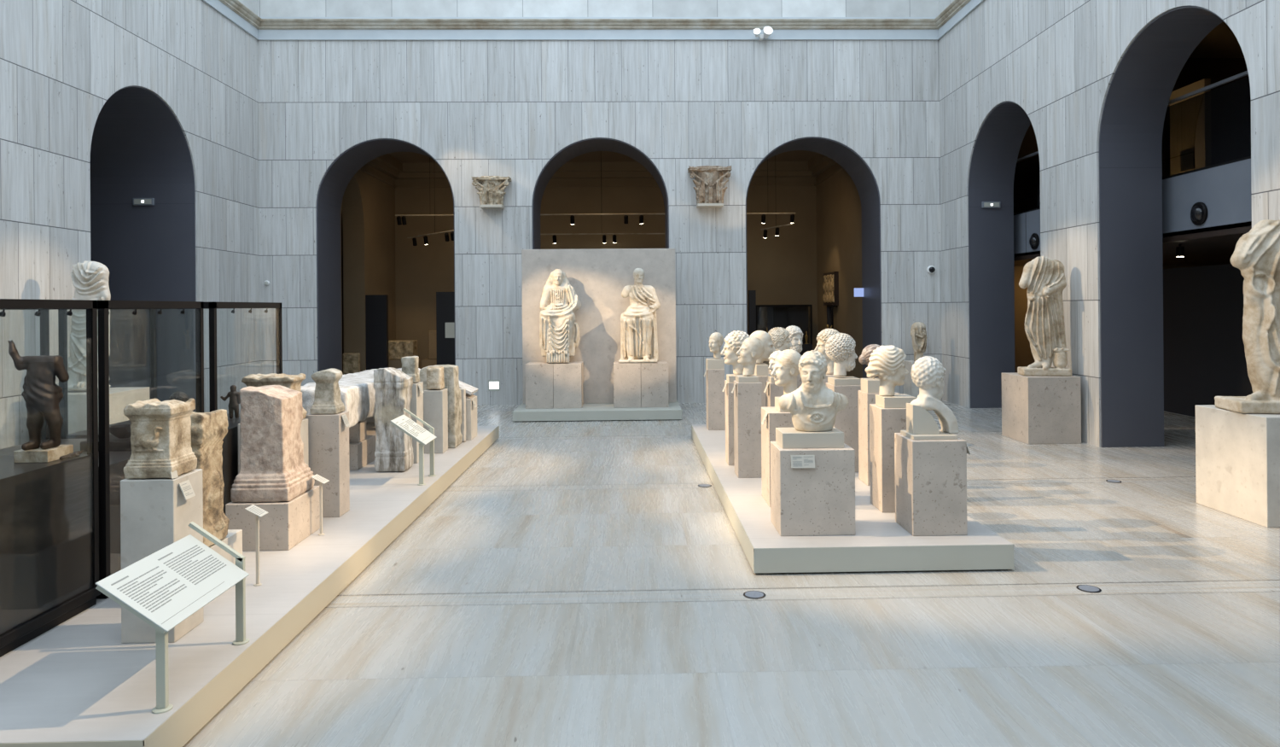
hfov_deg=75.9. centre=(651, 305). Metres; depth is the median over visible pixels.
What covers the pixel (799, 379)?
pedestal
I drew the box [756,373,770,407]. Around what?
pedestal
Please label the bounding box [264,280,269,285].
security camera
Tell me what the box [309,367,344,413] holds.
stone altar
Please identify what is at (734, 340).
head
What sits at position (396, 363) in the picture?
plinth
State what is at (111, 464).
glass case
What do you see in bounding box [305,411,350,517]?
pedestal
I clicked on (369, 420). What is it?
support block
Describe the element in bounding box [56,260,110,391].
statue
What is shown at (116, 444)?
block
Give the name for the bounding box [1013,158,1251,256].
trim
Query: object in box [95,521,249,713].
information panel
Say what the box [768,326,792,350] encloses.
head
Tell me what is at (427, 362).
plinth
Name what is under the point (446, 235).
track light
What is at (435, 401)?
pedestal
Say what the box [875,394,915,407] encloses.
block
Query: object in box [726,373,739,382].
block
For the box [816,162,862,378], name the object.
wall
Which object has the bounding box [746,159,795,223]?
track light
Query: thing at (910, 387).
pedestal
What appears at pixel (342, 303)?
wall
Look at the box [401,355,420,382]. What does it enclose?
stone altar
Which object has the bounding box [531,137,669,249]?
trim
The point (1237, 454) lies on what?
pedestal
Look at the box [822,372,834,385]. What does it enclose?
pedestal
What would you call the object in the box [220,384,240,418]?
bronze figurine
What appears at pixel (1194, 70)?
wall
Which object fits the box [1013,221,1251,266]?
ceiling
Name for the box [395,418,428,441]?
print
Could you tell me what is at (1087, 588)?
uplight
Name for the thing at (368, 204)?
wall
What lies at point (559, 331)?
seated statue
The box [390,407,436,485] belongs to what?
information panel
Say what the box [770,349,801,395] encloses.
head
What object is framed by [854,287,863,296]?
wall screen
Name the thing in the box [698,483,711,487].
uplight
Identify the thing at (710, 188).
capital
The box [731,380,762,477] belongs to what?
pedestal
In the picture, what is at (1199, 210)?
wall speaker
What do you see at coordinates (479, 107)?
wall
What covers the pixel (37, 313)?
spotlight
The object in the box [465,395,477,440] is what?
pedestal
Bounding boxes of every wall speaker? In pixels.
[1029,232,1039,249]
[1190,202,1207,225]
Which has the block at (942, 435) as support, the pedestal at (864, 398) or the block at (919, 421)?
the block at (919, 421)
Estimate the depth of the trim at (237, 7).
14.82 m
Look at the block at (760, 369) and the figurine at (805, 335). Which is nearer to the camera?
the block at (760, 369)
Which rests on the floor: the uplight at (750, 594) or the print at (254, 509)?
the uplight at (750, 594)
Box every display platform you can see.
[0,424,499,746]
[512,400,681,421]
[691,424,1014,573]
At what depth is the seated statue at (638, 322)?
13.13 m
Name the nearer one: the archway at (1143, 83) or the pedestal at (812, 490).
the pedestal at (812, 490)
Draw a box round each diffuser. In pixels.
[133,198,151,203]
[488,381,498,389]
[983,202,999,206]
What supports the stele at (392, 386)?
on the display platform at (74, 683)
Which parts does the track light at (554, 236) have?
rail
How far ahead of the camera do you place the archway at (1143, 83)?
9.97 m
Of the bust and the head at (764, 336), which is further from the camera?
the head at (764, 336)
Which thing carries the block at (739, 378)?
on the pedestal at (747, 396)
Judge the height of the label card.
0.035 m
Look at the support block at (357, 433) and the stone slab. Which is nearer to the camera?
the support block at (357, 433)
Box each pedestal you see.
[67,386,149,433]
[120,468,203,643]
[225,485,319,551]
[238,418,308,473]
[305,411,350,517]
[349,422,376,470]
[409,381,424,463]
[423,388,448,453]
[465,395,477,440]
[525,360,583,408]
[613,360,669,407]
[704,367,725,430]
[722,379,734,465]
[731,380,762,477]
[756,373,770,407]
[761,406,794,506]
[763,380,783,407]
[770,441,855,535]
[797,372,802,388]
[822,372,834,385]
[826,382,861,471]
[858,389,899,485]
[869,403,906,511]
[894,432,970,535]
[903,360,919,398]
[1001,372,1081,443]
[1195,404,1279,527]
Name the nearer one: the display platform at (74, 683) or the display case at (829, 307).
the display platform at (74, 683)
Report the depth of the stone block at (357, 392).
7.94 m
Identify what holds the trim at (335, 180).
attached to the wall at (479, 107)
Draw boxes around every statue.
[7,339,69,450]
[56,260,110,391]
[539,268,581,362]
[618,267,660,362]
[1017,256,1071,376]
[1214,219,1279,413]
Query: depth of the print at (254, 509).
4.70 m
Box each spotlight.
[0,308,5,316]
[34,308,40,316]
[66,308,72,315]
[1175,244,1184,256]
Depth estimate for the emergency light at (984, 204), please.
13.82 m
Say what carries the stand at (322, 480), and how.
on the display platform at (74, 683)
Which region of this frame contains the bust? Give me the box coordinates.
[778,349,848,431]
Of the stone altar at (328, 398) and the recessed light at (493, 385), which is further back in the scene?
the recessed light at (493, 385)
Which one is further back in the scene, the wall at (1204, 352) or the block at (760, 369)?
the wall at (1204, 352)
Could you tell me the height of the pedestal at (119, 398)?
0.852 m
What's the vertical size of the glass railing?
0.965 m
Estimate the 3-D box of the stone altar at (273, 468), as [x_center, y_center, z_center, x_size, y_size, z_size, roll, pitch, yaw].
[-2.594,0.918,5.614,0.398,0.750,0.454,0,0,-1]
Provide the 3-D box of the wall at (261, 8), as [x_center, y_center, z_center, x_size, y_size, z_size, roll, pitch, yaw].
[-0.689,-7.498,4.956,13.174,4.480,20.720,0,0,-1]
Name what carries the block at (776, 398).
on the pedestal at (771, 418)
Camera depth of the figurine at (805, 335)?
21.53 m
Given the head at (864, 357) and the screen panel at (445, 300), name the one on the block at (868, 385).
the head at (864, 357)
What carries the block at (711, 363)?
on the pedestal at (714, 378)
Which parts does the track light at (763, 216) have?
rail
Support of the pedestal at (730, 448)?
on the display platform at (879, 544)
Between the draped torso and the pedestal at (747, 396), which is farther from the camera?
the draped torso
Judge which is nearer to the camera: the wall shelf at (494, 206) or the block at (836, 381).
the block at (836, 381)
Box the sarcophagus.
[388,339,417,359]
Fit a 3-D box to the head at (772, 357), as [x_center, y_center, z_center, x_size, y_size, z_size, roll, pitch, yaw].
[1.252,0.564,8.113,0.234,0.247,0.175,0,0,-31]
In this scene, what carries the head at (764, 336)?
on the block at (760, 369)
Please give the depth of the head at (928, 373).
5.71 m
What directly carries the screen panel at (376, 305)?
on the floor
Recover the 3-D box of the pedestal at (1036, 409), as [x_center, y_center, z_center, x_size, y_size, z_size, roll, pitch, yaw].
[5.026,1.305,10.605,0.670,0.834,0.730,0,0,-1]
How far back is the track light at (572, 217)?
19.58 m
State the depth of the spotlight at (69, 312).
4.31 m
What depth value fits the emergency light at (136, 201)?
12.55 m
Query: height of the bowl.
0.075 m
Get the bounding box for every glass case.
[0,298,101,657]
[0,300,203,599]
[58,301,282,513]
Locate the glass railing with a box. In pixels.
[1013,70,1250,215]
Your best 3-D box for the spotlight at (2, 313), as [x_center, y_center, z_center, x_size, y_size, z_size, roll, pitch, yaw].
[-3.048,0.031,3.854,0.026,0.036,0.026,20,-1,-1]
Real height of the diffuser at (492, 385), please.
0.130 m
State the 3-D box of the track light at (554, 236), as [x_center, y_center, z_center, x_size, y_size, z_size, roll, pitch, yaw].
[-1.294,-2.710,21.226,3.303,2.164,0.164,0,0,-1]
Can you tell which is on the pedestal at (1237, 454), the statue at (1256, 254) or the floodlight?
the statue at (1256, 254)
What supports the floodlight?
attached to the wall at (479, 107)
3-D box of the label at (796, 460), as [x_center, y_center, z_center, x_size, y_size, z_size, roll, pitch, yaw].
[1.034,1.061,5.600,0.139,0.063,0.001,0,-14,-1]
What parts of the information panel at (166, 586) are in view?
leg, leg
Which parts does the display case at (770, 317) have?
panel, frame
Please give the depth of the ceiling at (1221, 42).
15.50 m
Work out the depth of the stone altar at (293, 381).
5.96 m
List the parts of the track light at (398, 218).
rail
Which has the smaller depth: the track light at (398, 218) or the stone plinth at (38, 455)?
the stone plinth at (38, 455)
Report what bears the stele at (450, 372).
on the display platform at (74, 683)
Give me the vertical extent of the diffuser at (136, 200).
0.076 m
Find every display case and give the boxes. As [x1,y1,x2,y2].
[756,304,812,363]
[826,304,837,328]
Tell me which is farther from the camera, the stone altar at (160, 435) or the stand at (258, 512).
the stand at (258, 512)
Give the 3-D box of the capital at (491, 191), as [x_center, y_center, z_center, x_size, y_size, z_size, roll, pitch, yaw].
[-2.868,-2.063,14.710,0.682,0.528,0.293,0,0,-1]
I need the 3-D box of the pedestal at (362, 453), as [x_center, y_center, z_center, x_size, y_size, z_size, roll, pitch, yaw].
[-3.179,1.485,9.075,0.550,0.255,2.100,0,0,-1]
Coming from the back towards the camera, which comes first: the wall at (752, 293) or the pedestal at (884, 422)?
the wall at (752, 293)
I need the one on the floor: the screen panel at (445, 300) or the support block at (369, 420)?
the screen panel at (445, 300)
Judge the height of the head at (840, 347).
0.423 m
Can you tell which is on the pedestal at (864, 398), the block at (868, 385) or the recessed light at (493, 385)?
the block at (868, 385)
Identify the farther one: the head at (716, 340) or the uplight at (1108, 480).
the head at (716, 340)
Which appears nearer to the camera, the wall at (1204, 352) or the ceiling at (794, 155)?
the wall at (1204, 352)
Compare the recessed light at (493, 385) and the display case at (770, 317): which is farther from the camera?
the display case at (770, 317)
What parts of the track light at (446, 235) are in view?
rail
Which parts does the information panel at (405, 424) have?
leg, leg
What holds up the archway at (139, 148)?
attached to the wall at (61, 61)
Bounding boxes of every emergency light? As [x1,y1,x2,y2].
[133,197,154,205]
[981,201,1000,208]
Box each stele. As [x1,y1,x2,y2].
[373,366,413,471]
[419,364,462,448]
[428,330,436,359]
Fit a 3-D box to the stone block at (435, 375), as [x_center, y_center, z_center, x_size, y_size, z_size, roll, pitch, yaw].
[-2.385,0.790,9.048,0.176,0.252,0.203,0,0,-1]
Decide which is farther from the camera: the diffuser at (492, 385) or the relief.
the relief
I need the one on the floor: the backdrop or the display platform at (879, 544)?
the display platform at (879, 544)
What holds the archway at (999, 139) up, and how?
attached to the wall at (1058, 61)
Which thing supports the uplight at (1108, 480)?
on the floor
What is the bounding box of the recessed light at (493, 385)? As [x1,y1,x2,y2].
[488,379,500,390]
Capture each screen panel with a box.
[365,294,388,370]
[436,291,454,365]
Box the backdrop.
[521,248,676,403]
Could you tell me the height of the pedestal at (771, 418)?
0.738 m
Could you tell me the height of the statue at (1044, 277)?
1.532 m
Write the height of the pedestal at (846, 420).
0.818 m
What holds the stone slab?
on the display platform at (74, 683)
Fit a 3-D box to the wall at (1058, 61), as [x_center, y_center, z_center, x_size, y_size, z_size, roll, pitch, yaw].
[5.935,-1.597,5.104,0.780,6.610,19.920,0,0,-1]
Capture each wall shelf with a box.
[479,203,504,209]
[696,203,723,207]
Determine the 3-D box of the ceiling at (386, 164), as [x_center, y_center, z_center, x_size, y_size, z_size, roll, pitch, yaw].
[-1.130,-3.506,19.034,11.300,0.620,5.900,0,0,-1]
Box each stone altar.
[123,398,197,478]
[190,408,229,546]
[230,384,314,502]
[241,372,307,418]
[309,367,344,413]
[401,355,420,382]
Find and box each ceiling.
[389,150,816,162]
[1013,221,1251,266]
[1188,21,1244,58]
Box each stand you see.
[244,504,268,586]
[311,473,329,535]
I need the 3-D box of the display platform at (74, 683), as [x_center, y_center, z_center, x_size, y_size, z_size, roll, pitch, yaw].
[-3.505,1.700,6.984,3.095,0.175,8.025,0,0,-1]
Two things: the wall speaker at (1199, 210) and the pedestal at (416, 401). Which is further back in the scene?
the wall speaker at (1199, 210)
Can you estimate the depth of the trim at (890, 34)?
14.88 m
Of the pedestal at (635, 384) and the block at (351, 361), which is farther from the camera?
the block at (351, 361)
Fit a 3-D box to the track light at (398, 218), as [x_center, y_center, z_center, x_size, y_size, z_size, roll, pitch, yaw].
[-5.375,-2.866,19.929,1.687,1.788,0.164,0,0,-1]
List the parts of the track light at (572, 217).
rail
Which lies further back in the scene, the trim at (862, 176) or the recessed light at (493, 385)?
the trim at (862, 176)
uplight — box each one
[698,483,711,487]
[743,590,765,599]
[1076,584,1101,592]
[1105,479,1121,482]
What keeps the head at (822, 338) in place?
on the pedestal at (825, 380)
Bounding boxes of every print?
[110,544,226,623]
[248,506,264,514]
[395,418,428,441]
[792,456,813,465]
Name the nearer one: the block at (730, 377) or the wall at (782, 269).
the block at (730, 377)
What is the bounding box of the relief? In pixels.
[822,271,838,305]
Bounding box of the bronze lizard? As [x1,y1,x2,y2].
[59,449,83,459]
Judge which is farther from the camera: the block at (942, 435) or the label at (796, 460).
the block at (942, 435)
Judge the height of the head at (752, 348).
0.361 m
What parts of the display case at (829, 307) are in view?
panel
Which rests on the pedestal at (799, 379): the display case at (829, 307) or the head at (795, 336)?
the head at (795, 336)
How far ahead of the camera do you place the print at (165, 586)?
3.45 m
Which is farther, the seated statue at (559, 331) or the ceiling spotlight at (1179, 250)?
the seated statue at (559, 331)
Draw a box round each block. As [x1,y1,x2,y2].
[80,434,131,451]
[209,529,242,564]
[300,367,420,427]
[342,352,360,373]
[349,419,366,442]
[365,416,374,423]
[426,366,444,389]
[465,392,476,398]
[705,358,724,369]
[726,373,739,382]
[735,374,758,382]
[753,363,768,375]
[767,375,775,382]
[774,396,786,412]
[775,426,843,448]
[827,376,861,385]
[860,378,879,393]
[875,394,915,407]
[900,429,957,439]
[906,402,939,434]
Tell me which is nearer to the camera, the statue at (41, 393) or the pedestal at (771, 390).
the statue at (41, 393)
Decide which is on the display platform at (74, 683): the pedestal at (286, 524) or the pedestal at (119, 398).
the pedestal at (286, 524)
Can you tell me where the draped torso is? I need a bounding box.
[910,321,927,360]
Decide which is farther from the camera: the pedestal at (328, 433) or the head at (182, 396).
the pedestal at (328, 433)
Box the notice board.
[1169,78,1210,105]
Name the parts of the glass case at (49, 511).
frame, rail, corner post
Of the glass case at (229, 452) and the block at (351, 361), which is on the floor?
the block at (351, 361)
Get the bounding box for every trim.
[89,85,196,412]
[202,0,984,40]
[219,0,970,29]
[260,17,936,18]
[316,138,455,371]
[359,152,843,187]
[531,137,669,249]
[745,136,881,378]
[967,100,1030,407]
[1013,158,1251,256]
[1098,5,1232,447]
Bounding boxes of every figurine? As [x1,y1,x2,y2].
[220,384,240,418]
[804,331,808,343]
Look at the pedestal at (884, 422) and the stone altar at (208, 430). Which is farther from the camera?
the pedestal at (884, 422)
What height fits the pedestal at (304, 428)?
0.755 m
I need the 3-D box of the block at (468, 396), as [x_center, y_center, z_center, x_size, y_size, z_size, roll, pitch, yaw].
[-2.279,1.066,10.017,0.220,0.100,0.320,0,0,-1]
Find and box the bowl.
[109,424,130,438]
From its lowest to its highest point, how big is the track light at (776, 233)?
2.078 m
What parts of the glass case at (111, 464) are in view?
corner post, frame, corner post, corner post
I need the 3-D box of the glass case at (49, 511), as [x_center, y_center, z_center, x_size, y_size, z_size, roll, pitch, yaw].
[-3.492,0.789,3.267,1.084,1.637,2.308,0,0,-1]
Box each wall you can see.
[0,0,260,448]
[238,0,954,17]
[257,40,942,405]
[340,163,395,371]
[341,211,343,374]
[394,176,817,366]
[748,290,756,336]
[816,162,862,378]
[938,0,1279,447]
[1013,58,1248,372]
[1163,263,1252,417]
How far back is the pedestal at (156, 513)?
3.89 m
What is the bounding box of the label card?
[169,470,178,478]
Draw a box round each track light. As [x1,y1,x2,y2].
[395,157,453,225]
[407,201,453,245]
[540,151,664,224]
[540,168,665,243]
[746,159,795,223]
[760,218,792,238]
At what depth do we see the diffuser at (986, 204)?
13.82 m
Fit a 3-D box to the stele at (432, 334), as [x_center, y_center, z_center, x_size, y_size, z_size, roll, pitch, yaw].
[-5.591,0.997,21.186,0.290,0.746,0.252,0,0,-1]
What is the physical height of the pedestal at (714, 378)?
0.774 m
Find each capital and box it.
[471,175,511,205]
[687,165,732,204]
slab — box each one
[458,379,478,395]
[459,388,465,441]
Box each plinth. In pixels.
[13,444,73,462]
[388,358,419,368]
[419,358,436,368]
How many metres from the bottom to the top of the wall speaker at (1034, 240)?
0.270 m
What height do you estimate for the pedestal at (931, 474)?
0.645 m
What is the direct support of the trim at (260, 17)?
attached to the wall at (261, 8)
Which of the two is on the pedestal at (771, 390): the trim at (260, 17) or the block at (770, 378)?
the block at (770, 378)
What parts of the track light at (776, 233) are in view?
rail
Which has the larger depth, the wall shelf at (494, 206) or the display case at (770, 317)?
the display case at (770, 317)
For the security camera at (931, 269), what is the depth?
15.00 m
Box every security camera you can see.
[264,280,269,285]
[926,265,935,273]
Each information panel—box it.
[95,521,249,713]
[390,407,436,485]
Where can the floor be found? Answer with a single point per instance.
(578, 584)
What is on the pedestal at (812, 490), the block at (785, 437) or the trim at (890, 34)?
the block at (785, 437)
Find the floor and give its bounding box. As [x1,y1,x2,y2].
[182,400,1279,746]
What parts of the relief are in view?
carved panel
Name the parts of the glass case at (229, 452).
corner post, corner post, frame, corner post, corner post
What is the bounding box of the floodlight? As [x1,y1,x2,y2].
[753,25,773,40]
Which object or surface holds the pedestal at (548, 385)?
on the display platform at (589, 411)
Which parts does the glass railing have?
handrail, rail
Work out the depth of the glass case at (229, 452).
5.86 m
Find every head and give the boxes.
[168,390,189,401]
[709,331,723,358]
[720,330,750,374]
[736,337,764,375]
[750,330,776,362]
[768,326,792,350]
[768,350,781,375]
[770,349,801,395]
[785,325,803,353]
[814,328,839,373]
[825,332,857,376]
[858,343,880,378]
[865,345,908,395]
[910,355,958,433]
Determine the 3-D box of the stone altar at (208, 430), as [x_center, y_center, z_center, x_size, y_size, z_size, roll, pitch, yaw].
[-2.545,0.941,4.523,0.339,0.741,0.298,0,0,-1]
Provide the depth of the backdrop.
13.58 m
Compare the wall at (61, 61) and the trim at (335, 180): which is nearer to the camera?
the wall at (61, 61)
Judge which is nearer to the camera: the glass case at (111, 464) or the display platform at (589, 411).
the glass case at (111, 464)
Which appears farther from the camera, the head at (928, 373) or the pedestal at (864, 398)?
the pedestal at (864, 398)
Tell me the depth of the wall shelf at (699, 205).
14.69 m
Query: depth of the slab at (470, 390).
10.03 m
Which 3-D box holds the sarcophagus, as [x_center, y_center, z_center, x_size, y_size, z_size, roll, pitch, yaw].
[-6.301,1.084,20.314,0.894,0.457,0.462,0,0,-1]

